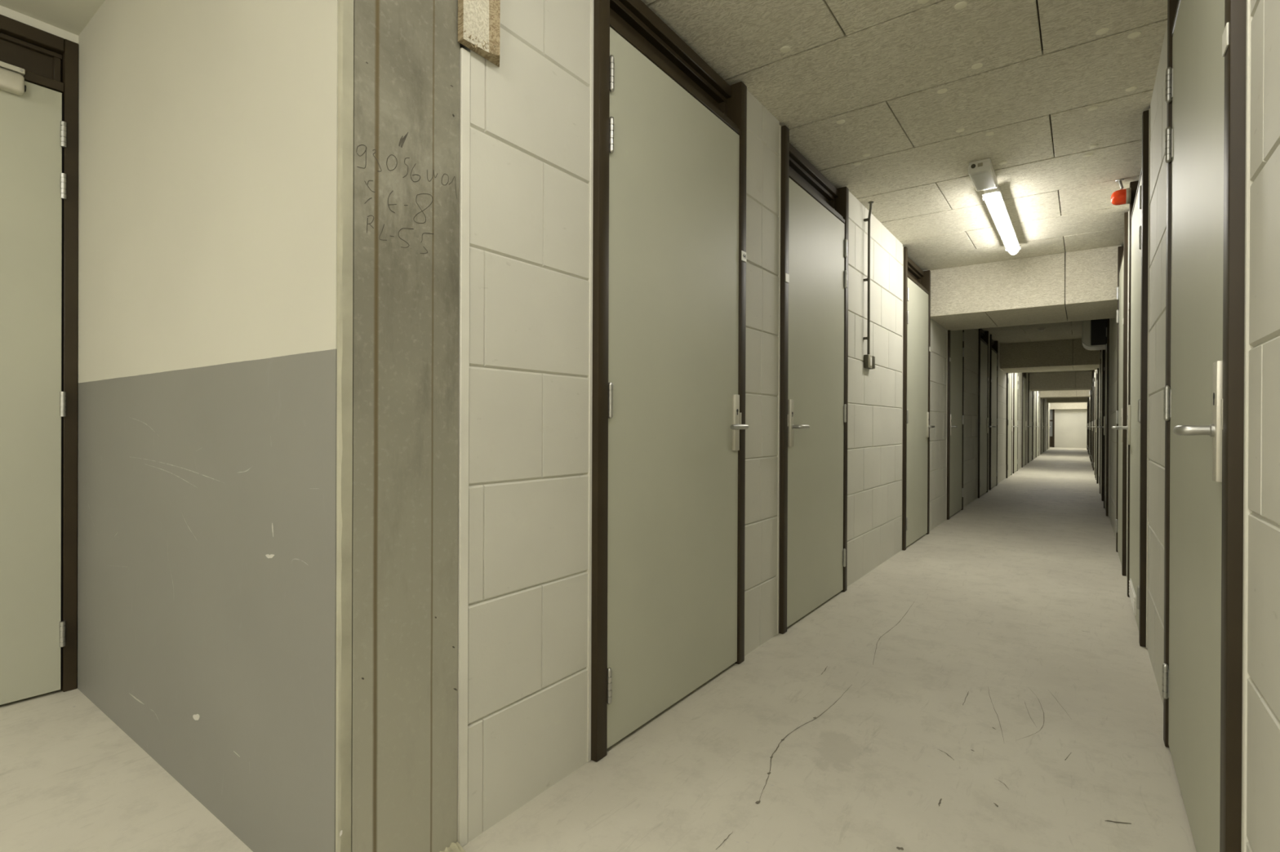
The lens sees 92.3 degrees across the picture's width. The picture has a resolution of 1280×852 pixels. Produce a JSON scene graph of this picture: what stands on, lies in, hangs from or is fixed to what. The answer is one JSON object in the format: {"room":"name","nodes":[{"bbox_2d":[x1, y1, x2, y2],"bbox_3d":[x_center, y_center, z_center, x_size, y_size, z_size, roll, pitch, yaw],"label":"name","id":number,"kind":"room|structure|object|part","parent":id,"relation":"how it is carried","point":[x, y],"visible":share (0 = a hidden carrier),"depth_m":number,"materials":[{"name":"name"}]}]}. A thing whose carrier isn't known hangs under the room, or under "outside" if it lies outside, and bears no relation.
{"room":"basement storage corridor","nodes":[
{"label":"basement storage corridor","id":0,"kind":"room"},
{"bbox_2d":[0,5,78,44],"bbox_3d":[-3.926,-0.253,0.166,0.120,2.574,5.666,0,0,36],"label":"wall","id":1,"kind":"structure","parent":0,"point":[11,14],"depth_m":2.33,"materials":[{"name":"beige paint"}]},
{"bbox_2d":[0,14,78,705],"bbox_3d":[-2.549,-0.234,2.035,0.121,2.540,1.021,0,0,36],"label":"door","id":2,"kind":"structure","parent":1,"relation":"in","point":[39,126],"depth_m":2.33,"materials":[{"name":"grey paint"}]},
{"bbox_2d":[0,61,26,95],"bbox_3d":[-2.410,-1.277,2.110,0.046,0.101,0.433,0,0,36],"label":"door closer","id":3,"kind":"object","parent":2,"relation":"attached to","point":[11,77],"depth_m":2.25,"materials":[{"name":"metal"}]},
{"bbox_3d":[-2.419,-1.317,2.117,0.018,0.020,0.432,0,0,36],"label":"slide rail","id":4,"kind":"part","parent":3,"relation":"part of","materials":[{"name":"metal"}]},
{"bbox_3d":[-2.563,-1.390,2.051,0.060,0.130,0.929,0,0,36],"label":"transom panel","id":5,"kind":"part","parent":2,"relation":"part of","materials":[{"name":"brown paint"}]},
{"bbox_3d":[-2.543,-1.478,2.037,0.096,0.052,0.930,0,0,36],"label":"rail","id":6,"kind":"part","parent":2,"relation":"part of","materials":[{"name":"brown paint"}]},
{"bbox_3d":[-2.545,-1.315,2.038,0.094,0.036,0.930,0,0,36],"label":"rail","id":7,"kind":"part","parent":2,"relation":"part of","materials":[{"name":"brown paint"}]},
{"bbox_2d":[77,0,342,851],"bbox_3d":[-1.431,-0.247,1.919,2.108,2.574,0.101,0,0,36],"label":"wall","id":8,"kind":"structure","parent":0,"point":[207,323],"depth_m":1.64,"materials":[{"name":"paint"}]},
{"bbox_2d":[0,0,1167,373],"bbox_3d":[8.314,-1.570,14.025,3.694,0.101,42.471,0,0,36],"label":"ceiling","id":9,"kind":"structure","parent":0,"point":[892,102],"depth_m":2.86,"materials":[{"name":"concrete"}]},
{"bbox_2d":[968,158,997,191],"bbox_3d":[2.044,-1.490,3.662,0.116,0.067,0.358,0,0,36],"label":"junction box","id":10,"kind":"object","parent":9,"relation":"attached to","point":[982,174],"visible":1,"depth_m":3.58,"materials":[{"name":"white plastic"}]},
{"bbox_3d":[2.044,-1.457,3.662,0.086,0.002,0.278,0,0,36],"label":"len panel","id":11,"kind":"part","parent":10,"relation":"part of","materials":[{"name":"white plastic"}]},
{"bbox_2d":[982,185,1021,254],"bbox_3d":[2.680,-1.476,4.530,0.107,0.094,1.564,0,0,36],"label":"lamp","id":12,"kind":"object","parent":9,"relation":"attached to","point":[993,199],"visible":0.98,"depth_m":4.30,"materials":[{"name":"white plastic"}]},
{"bbox_2d":[929,244,1121,330],"bbox_3d":[3.761,-1.295,6.047,1.492,0.454,1.115,0,0,36],"label":"beam","id":13,"kind":"structure","parent":9,"relation":"attached to","point":[1078,285],"depth_m":5.62,"materials":[{"name":"beige concrete"}]},
{"bbox_2d":[1037,328,1045,331],"bbox_3d":[6.239,-1.497,9.558,0.107,0.044,0.107,0,0,36],"label":"smoke detector","id":14,"kind":"object","parent":9,"relation":"attached to","point":[1038,329],"visible":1,"depth_m":9.53,"materials":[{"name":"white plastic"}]},
{"bbox_2d":[1000,338,1100,373],"bbox_3d":[7.660,-1.290,11.492,1.492,0.454,1.260,0,0,36],"label":"beam","id":15,"kind":"structure","parent":9,"relation":"attached to","point":[1066,355],"depth_m":11.06,"materials":[{"name":"beige concrete"}]},
{"bbox_2d":[1029,371,1092,391],"bbox_3d":[12.214,-1.286,17.855,1.492,0.454,1.150,0,0,36],"label":"beam","id":16,"kind":"structure","parent":9,"relation":"attached to","point":[1082,380],"depth_m":17.41,"materials":[{"name":"beige concrete"}]},
{"bbox_2d":[1040,390,1089,398],"bbox_3d":[15.707,-1.282,22.734,1.492,0.454,1.150,0,0,36],"label":"beam","id":17,"kind":"structure","parent":9,"relation":"attached to","point":[1062,393],"depth_m":22.34,"materials":[{"name":"beige concrete"}]},
{"bbox_2d":[1047,397,1088,403],"bbox_3d":[19.098,-1.278,27.471,1.492,0.454,1.100,0,0,36],"label":"beam","id":18,"kind":"structure","parent":9,"relation":"attached to","point":[1077,399],"depth_m":27.06,"materials":[{"name":"beige concrete"}]},
{"bbox_2d":[1081,319,1106,350],"bbox_3d":[5.538,-1.230,7.478,0.265,0.573,0.432,0,0,36],"label":"box","id":19,"kind":"object","parent":9,"relation":"attached to","point":[1094,337],"visible":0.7,"depth_m":7.32,"materials":[{"name":"black plastic"}]},
{"bbox_3d":[5.449,-1.222,7.286,0.172,0.524,0.008,0,0,36],"label":"panel","id":20,"kind":"part","parent":19,"relation":"part of","materials":[{"name":"black plastic"}]},
{"bbox_2d":[0,447,1196,851],"bbox_3d":[8.690,1.115,14.016,4.339,0.121,43.100,0,0,36],"label":"floor","id":21,"kind":"structure","parent":0,"point":[989,685],"depth_m":2.02,"materials":[{"name":"grey concrete"}]},
{"bbox_2d":[335,0,465,851],"bbox_3d":[-0.643,-0.243,1.474,0.390,2.574,0.298,0,0,36],"label":"column","id":22,"kind":"structure","parent":21,"relation":"on","point":[398,126],"depth_m":1.38,"materials":[{"name":"grey concrete"}]},
{"bbox_2d":[459,0,1049,842],"bbox_3d":[9.738,-0.231,15.787,0.134,2.574,35.004,0,0,36],"label":"wall","id":23,"kind":"structure","parent":0,"point":[530,113],"depth_m":1.79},
{"bbox_2d":[457,48,470,847],"bbox_3d":[-0.460,0.056,1.545,0.062,1.978,0.026,0,0,36],"label":"trim","id":24,"kind":"structure","parent":23,"relation":"attached to","point":[464,55],"depth_m":1.52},
{"bbox_2d":[457,0,500,66],"bbox_3d":[-0.390,-1.229,1.546,0.040,0.598,0.132,0,0,36],"label":"board","id":25,"kind":"object","parent":23,"relation":"attached to","point":[478,20],"visible":1,"depth_m":1.53,"materials":[{"name":"beige wood"}]},
{"bbox_2d":[586,0,748,762],"bbox_3d":[0.142,-0.232,2.341,0.201,2.556,1.052,0,0,36],"label":"door","id":26,"kind":"structure","parent":23,"relation":"in","point":[667,426],"depth_m":2.20,"materials":[{"name":"grey paint"}]},
{"bbox_3d":[0.086,-1.385,2.383,0.020,0.140,0.918,0,0,36],"label":"transom panel","id":27,"kind":"part","parent":26,"relation":"part of","materials":[{"name":"brown paint"}]},
{"bbox_3d":[0.110,-1.476,2.366,0.068,0.047,0.918,0,0,36],"label":"rail","id":28,"kind":"part","parent":26,"relation":"part of","materials":[{"name":"brown paint"}]},
{"bbox_3d":[0.126,-1.300,2.354,0.110,0.046,0.918,0,0,36],"label":"rail","id":29,"kind":"part","parent":26,"relation":"part of","materials":[{"name":"brown paint"}]},
{"bbox_3d":[0.415,-0.015,2.662,0.014,0.242,0.044,0,0,36],"label":"lock plate","id":30,"kind":"part","parent":26,"relation":"part of","materials":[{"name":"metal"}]},
{"bbox_3d":[0.411,0.003,2.595,0.061,0.026,0.136,0,0,36],"label":"lever","id":31,"kind":"part","parent":26,"relation":"part of","materials":[{"name":"metal"}]},
{"bbox_3d":[0.458,-0.747,2.710,0.004,0.043,0.044,0,0,36],"label":"number plate","id":32,"kind":"part","parent":26,"relation":"part of","materials":[{"name":"white plastic"}]},
{"bbox_2d":[776,124,848,634],"bbox_3d":[0.995,-0.231,3.520,0.201,2.556,1.052,0,0,36],"label":"door","id":33,"kind":"structure","parent":23,"relation":"in","point":[813,216],"depth_m":3.42,"materials":[{"name":"grey paint"}]},
{"bbox_3d":[0.744,-0.747,3.105,0.004,0.043,0.044,0,0,36],"label":"number plate","id":34,"kind":"part","parent":33,"relation":"part of","materials":[{"name":"white plastic"}]},
{"bbox_3d":[0.776,-0.015,3.160,0.014,0.242,0.044,0,0,36],"label":"lock plate","id":35,"kind":"part","parent":33,"relation":"part of","materials":[{"name":"metal"}]},
{"bbox_3d":[0.838,0.004,3.185,0.061,0.026,0.136,0,0,36],"label":"lever","id":36,"kind":"part","parent":33,"relation":"part of","materials":[{"name":"metal"}]},
{"bbox_3d":[0.939,-1.384,3.562,0.020,0.140,0.918,0,0,36],"label":"transom panel","id":37,"kind":"part","parent":33,"relation":"part of","materials":[{"name":"brown paint"}]},
{"bbox_3d":[0.962,-1.475,3.545,0.068,0.047,0.918,0,0,36],"label":"rail","id":38,"kind":"part","parent":33,"relation":"part of","materials":[{"name":"brown paint"}]},
{"bbox_3d":[0.979,-1.298,3.533,0.110,0.046,0.918,0,0,36],"label":"rail","id":39,"kind":"part","parent":33,"relation":"part of","materials":[{"name":"brown paint"}]},
{"bbox_2d":[862,201,873,355],"bbox_3d":[1.572,-1.013,4.227,0.039,1.036,0.101,0,0,-5],"label":"conduit","id":40,"kind":"object","parent":23,"relation":"attached to","point":[868,338],"visible":1,"depth_m":4.24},
{"bbox_2d":[863,354,875,369],"bbox_3d":[1.612,-0.450,4.320,0.041,0.092,0.144,0,0,36],"label":"light switch","id":41,"kind":"object","parent":23,"relation":"attached to","point":[868,360],"visible":1,"depth_m":4.27,"materials":[{"name":"grey metal"}]},
{"bbox_3d":[1.605,-0.450,4.290,0.007,0.088,0.082,0,0,36],"label":"plate","id":42,"kind":"part","parent":41,"relation":"part of","materials":[{"name":"grey plastic"}]},
{"bbox_2d":[901,246,934,550],"bbox_3d":[2.498,-0.230,5.598,0.201,2.556,1.036,0,0,36],"label":"door","id":43,"kind":"structure","parent":23,"relation":"in","point":[916,302],"depth_m":5.52,"materials":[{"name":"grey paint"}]},
{"bbox_3d":[2.442,-1.382,5.640,0.020,0.140,0.904,0,0,36],"label":"transom panel","id":44,"kind":"part","parent":43,"relation":"part of","materials":[{"name":"brown paint"}]},
{"bbox_3d":[2.466,-1.474,5.623,0.068,0.047,0.904,0,0,36],"label":"rail","id":45,"kind":"part","parent":43,"relation":"part of","materials":[{"name":"brown paint"}]},
{"bbox_3d":[2.482,-1.297,5.611,0.110,0.046,0.904,0,0,36],"label":"rail","id":46,"kind":"part","parent":43,"relation":"part of","materials":[{"name":"brown paint"}]},
{"bbox_3d":[2.768,-0.012,5.914,0.014,0.242,0.043,0,0,36],"label":"lock plate","id":47,"kind":"part","parent":43,"relation":"part of","materials":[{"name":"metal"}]},
{"bbox_2d":[946,329,964,519],"bbox_3d":[3.732,-0.228,7.316,0.201,2.556,1.073,0,0,36],"label":"door","id":48,"kind":"structure","parent":23,"relation":"in","point":[955,339],"depth_m":7.22,"materials":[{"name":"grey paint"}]},
{"bbox_3d":[3.509,-0.012,6.949,0.014,0.242,0.045,0,0,36],"label":"lock plate","id":49,"kind":"part","parent":48,"relation":"part of","materials":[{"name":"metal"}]},
{"bbox_2d":[977,328,991,497],"bbox_3d":[5.210,-0.227,9.382,0.201,2.556,1.052,0,0,36],"label":"door","id":50,"kind":"structure","parent":23,"relation":"in","point":[983,336],"depth_m":9.31,"materials":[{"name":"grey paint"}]},
{"bbox_2d":[988,334,998,490],"bbox_3d":[6.010,-0.226,10.500,0.201,2.556,1.020,0,0,36],"label":"door","id":51,"kind":"structure","parent":23,"relation":"in","point":[993,345],"depth_m":10.41,"materials":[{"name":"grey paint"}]},
{"bbox_2d":[1005,373,1015,478],"bbox_3d":[7.669,-0.224,12.817,0.201,2.556,1.052,0,0,36],"label":"door","id":52,"kind":"structure","parent":23,"relation":"in","point":[1009,426],"depth_m":12.74,"materials":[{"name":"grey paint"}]},
{"bbox_2d":[1012,373,1018,473],"bbox_3d":[8.554,-0.223,14.053,0.201,2.556,1.094,0,0,36],"label":"door","id":53,"kind":"structure","parent":23,"relation":"in","point":[1015,378],"depth_m":13.93,"materials":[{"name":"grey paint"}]},
{"bbox_2d":[1021,372,1028,467],"bbox_3d":[10.062,-0.222,16.159,0.201,2.556,1.262,0,0,36],"label":"door","id":54,"kind":"structure","parent":23,"relation":"in","point":[1024,426],"depth_m":16.06,"materials":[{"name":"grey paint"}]},
{"bbox_2d":[1027,373,1032,463],"bbox_3d":[11.476,-0.220,18.135,0.201,2.556,1.578,0,0,36],"label":"door","id":55,"kind":"structure","parent":23,"relation":"in","point":[1029,392],"depth_m":17.94,"materials":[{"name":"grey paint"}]},
{"bbox_2d":[1031,391,1037,460],"bbox_3d":[12.536,-0.219,19.615,0.201,2.556,1.052,0,0,36],"label":"door","id":56,"kind":"structure","parent":23,"relation":"in","point":[1033,392],"depth_m":19.50,"materials":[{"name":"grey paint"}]},
{"bbox_2d":[1035,391,1039,457],"bbox_3d":[13.613,-0.218,21.119,0.201,2.556,1.368,0,0,36],"label":"door","id":57,"kind":"structure","parent":23,"relation":"in","point":[1037,449],"depth_m":20.99,"materials":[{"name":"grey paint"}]},
{"bbox_2d":[1040,397,1044,454],"bbox_3d":[15.336,-0.216,23.526,0.201,2.556,1.157,0,0,36],"label":"door","id":58,"kind":"structure","parent":23,"relation":"in","point":[1042,399],"depth_m":23.09,"materials":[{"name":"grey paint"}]},
{"bbox_2d":[1043,398,1046,452],"bbox_3d":[16.733,-0.215,25.478,0.201,2.556,1.368,0,0,36],"label":"door","id":59,"kind":"structure","parent":23,"relation":"in","point":[1044,399],"depth_m":25.25,"materials":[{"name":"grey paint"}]},
{"bbox_2d":[1047,402,1050,449],"bbox_3d":[18.799,-0.212,28.364,0.201,2.556,1.578,0,0,36],"label":"door","id":60,"kind":"structure","parent":23,"relation":"in","point":[1048,426],"depth_m":28.09,"materials":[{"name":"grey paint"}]},
{"bbox_2d":[1054,408,1087,448],"bbox_3d":[20.539,-0.220,31.117,5.200,2.574,0.100,0,0,36],"label":"wall","id":61,"kind":"structure","parent":0,"point":[1070,425],"depth_m":30.46,"materials":[{"name":"beige paint"}]},
{"bbox_2d":[1049,409,1054,447],"bbox_3d":[20.438,-0.084,31.090,0.850,2.300,0.058,0,0,36],"label":"door","id":62,"kind":"structure","parent":61,"relation":"in","point":[1051,411],"depth_m":30.87,"materials":[{"name":"brown paint"}]},
{"bbox_3d":[20.441,-0.309,31.101,0.700,1.650,0.018,0,0,36],"label":"pane","id":63,"kind":"part","parent":62,"relation":"part of","materials":[{"name":"white glass"}]},
{"bbox_3d":[20.434,0.786,31.100,0.700,0.540,0.041,0,0,36],"label":"kick panel","id":64,"kind":"part","parent":62,"relation":"part of","materials":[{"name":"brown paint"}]},
{"bbox_2d":[1049,402,1087,409],"bbox_3d":[20.447,-1.170,30.906,3.290,0.674,0.349,0,0,36],"label":"beam","id":65,"kind":"structure","parent":61,"relation":"attached to","point":[1077,405],"depth_m":30.25,"materials":[{"name":"beige concrete"}]},
{"bbox_2d":[1110,178,1131,205],"bbox_3d":[2.958,-1.441,3.786,0.098,0.160,0.094,0,0,36],"label":"beacon","id":66,"kind":"object","parent":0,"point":[1121,197],"visible":1,"depth_m":3.76,"materials":[{"name":"red plastic"}]},
{"bbox_2d":[1088,0,1279,851],"bbox_3d":[9.634,-0.226,12.902,0.152,2.574,42.201,0,0,36],"label":"wall","id":67,"kind":"structure","parent":0,"point":[1263,744],"depth_m":1.07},
{"bbox_2d":[1086,402,1088,448],"bbox_3d":[20.373,-0.205,27.967,0.201,2.556,1.052,0,0,36],"label":"door","id":68,"kind":"structure","parent":67,"relation":"in","point":[1087,402],"depth_m":27.62,"materials":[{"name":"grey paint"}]},
{"bbox_2d":[1087,398,1088,452],"bbox_3d":[18.277,-0.207,25.039,0.201,2.556,1.052,0,0,36],"label":"door","id":69,"kind":"structure","parent":67,"relation":"in","point":[1087,398],"depth_m":25.43,"materials":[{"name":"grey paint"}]},
{"bbox_2d":[1088,397,1089,454],"bbox_3d":[17.055,-0.209,23.332,0.201,2.556,1.052,0,0,36],"label":"door","id":70,"kind":"structure","parent":67,"relation":"in","point":[1088,397],"depth_m":22.94,"materials":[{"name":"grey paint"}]},
{"bbox_2d":[1087,390,1090,457],"bbox_3d":[14.785,-0.211,20.161,0.201,2.556,1.052,0,0,36],"label":"door","id":71,"kind":"structure","parent":67,"relation":"in","point":[1090,390],"depth_m":19.76,"materials":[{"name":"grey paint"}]},
{"bbox_2d":[1088,390,1091,462],"bbox_3d":[13.737,-0.212,18.697,0.201,2.556,1.052,0,0,36],"label":"door","id":72,"kind":"structure","parent":67,"relation":"in","point":[1091,390],"depth_m":18.30,"materials":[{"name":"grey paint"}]},
{"bbox_2d":[1088,369,1093,465],"bbox_3d":[11.991,-0.214,16.258,0.201,2.556,1.052,0,0,36],"label":"door","id":73,"kind":"structure","parent":67,"relation":"in","point":[1092,370],"depth_m":16.65,"materials":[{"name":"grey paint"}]},
{"bbox_2d":[1089,369,1094,470],"bbox_3d":[11.175,-0.215,15.119,0.201,2.556,1.052,0,0,36],"label":"door","id":74,"kind":"structure","parent":67,"relation":"in","point":[1093,392],"depth_m":14.72,"materials":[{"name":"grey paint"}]},
{"bbox_2d":[1091,369,1096,478],"bbox_3d":[9.604,-0.217,12.924,0.201,2.556,1.052,0,0,36],"label":"door","id":75,"kind":"structure","parent":67,"relation":"in","point":[1095,373],"depth_m":13.10,"materials":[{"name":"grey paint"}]},
{"bbox_2d":[1092,368,1099,484],"bbox_3d":[8.731,-0.218,11.704,0.201,2.556,1.052,0,0,36],"label":"door","id":76,"kind":"structure","parent":67,"relation":"in","point":[1098,369],"depth_m":11.30,"materials":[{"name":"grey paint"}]},
{"bbox_2d":[1096,350,1104,501],"bbox_3d":[6.903,-0.220,9.151,0.201,2.556,1.262,0,0,36],"label":"door","id":77,"kind":"structure","parent":67,"relation":"in","point":[1102,352],"depth_m":8.74,"materials":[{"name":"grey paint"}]},
{"bbox_2d":[1097,318,1110,516],"bbox_3d":[5.762,-0.221,7.557,0.201,2.556,0.947,0,0,36],"label":"door","id":78,"kind":"structure","parent":67,"relation":"in","point":[1107,352],"depth_m":7.20,"materials":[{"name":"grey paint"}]},
{"bbox_3d":[5.953,-0.004,7.885,0.014,0.242,0.040,0,0,36],"label":"lock plate","id":79,"kind":"part","parent":78,"relation":"part of","materials":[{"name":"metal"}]},
{"bbox_2d":[1111,211,1128,576],"bbox_3d":[3.740,-0.223,4.737,0.201,2.556,1.094,0,0,36],"label":"door","id":80,"kind":"structure","parent":67,"relation":"in","point":[1122,288],"depth_m":4.53,"materials":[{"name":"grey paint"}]},
{"bbox_3d":[3.455,-0.006,4.404,0.014,0.242,0.046,0,0,36],"label":"lock plate","id":81,"kind":"part","parent":80,"relation":"part of","materials":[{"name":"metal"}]},
{"bbox_3d":[3.765,-1.290,4.720,0.110,0.046,0.955,0,0,36],"label":"rail","id":82,"kind":"part","parent":80,"relation":"part of","materials":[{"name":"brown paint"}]},
{"bbox_2d":[1115,108,1150,648],"bbox_3d":[2.747,-0.224,3.364,0.201,2.556,1.136,0,0,36],"label":"door","id":83,"kind":"structure","parent":67,"relation":"in","point":[1137,428],"depth_m":3.12,"materials":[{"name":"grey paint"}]},
{"bbox_3d":[2.919,0.011,3.723,0.061,0.026,0.147,0,0,36],"label":"lever","id":84,"kind":"part","parent":83,"relation":"part of","materials":[{"name":"metal"}]},
{"bbox_3d":[2.984,-0.007,3.752,0.014,0.242,0.048,0,0,36],"label":"lock plate","id":85,"kind":"part","parent":83,"relation":"part of","materials":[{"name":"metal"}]},
{"bbox_3d":[2.771,-1.291,3.346,0.110,0.046,0.991,0,0,36],"label":"rail","id":86,"kind":"part","parent":83,"relation":"part of","materials":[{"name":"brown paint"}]},
{"bbox_2d":[1161,0,1253,851],"bbox_3d":[1.461,-0.226,1.587,0.201,2.556,1.145,0,0,36],"label":"door","id":87,"kind":"structure","parent":67,"relation":"in","point":[1205,675],"depth_m":1.39,"materials":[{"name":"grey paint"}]},
{"bbox_3d":[1.486,-1.292,1.570,0.110,0.046,0.999,0,0,36],"label":"rail","id":88,"kind":"part","parent":87,"relation":"part of","materials":[{"name":"brown paint"}]},
{"bbox_3d":[1.172,0.009,1.308,0.061,0.026,0.148,0,0,36],"label":"lever","id":89,"kind":"part","parent":87,"relation":"part of","materials":[{"name":"metal"}]},
{"bbox_3d":[1.165,-0.009,1.237,0.014,0.242,0.048,0,0,36],"label":"lock plate","id":90,"kind":"part","parent":87,"relation":"part of","materials":[{"name":"metal"}]},
{"bbox_3d":[1.142,-0.023,1.196,0.018,0.060,0.010,0,0,36],"label":"strike plate","id":91,"kind":"part","parent":87,"relation":"part of","materials":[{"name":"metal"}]},
{"bbox_3d":[1.124,-0.742,1.181,0.004,0.043,0.048,0,0,36],"label":"number plate","id":92,"kind":"part","parent":87,"relation":"part of","materials":[{"name":"white plastic"}]}
]}

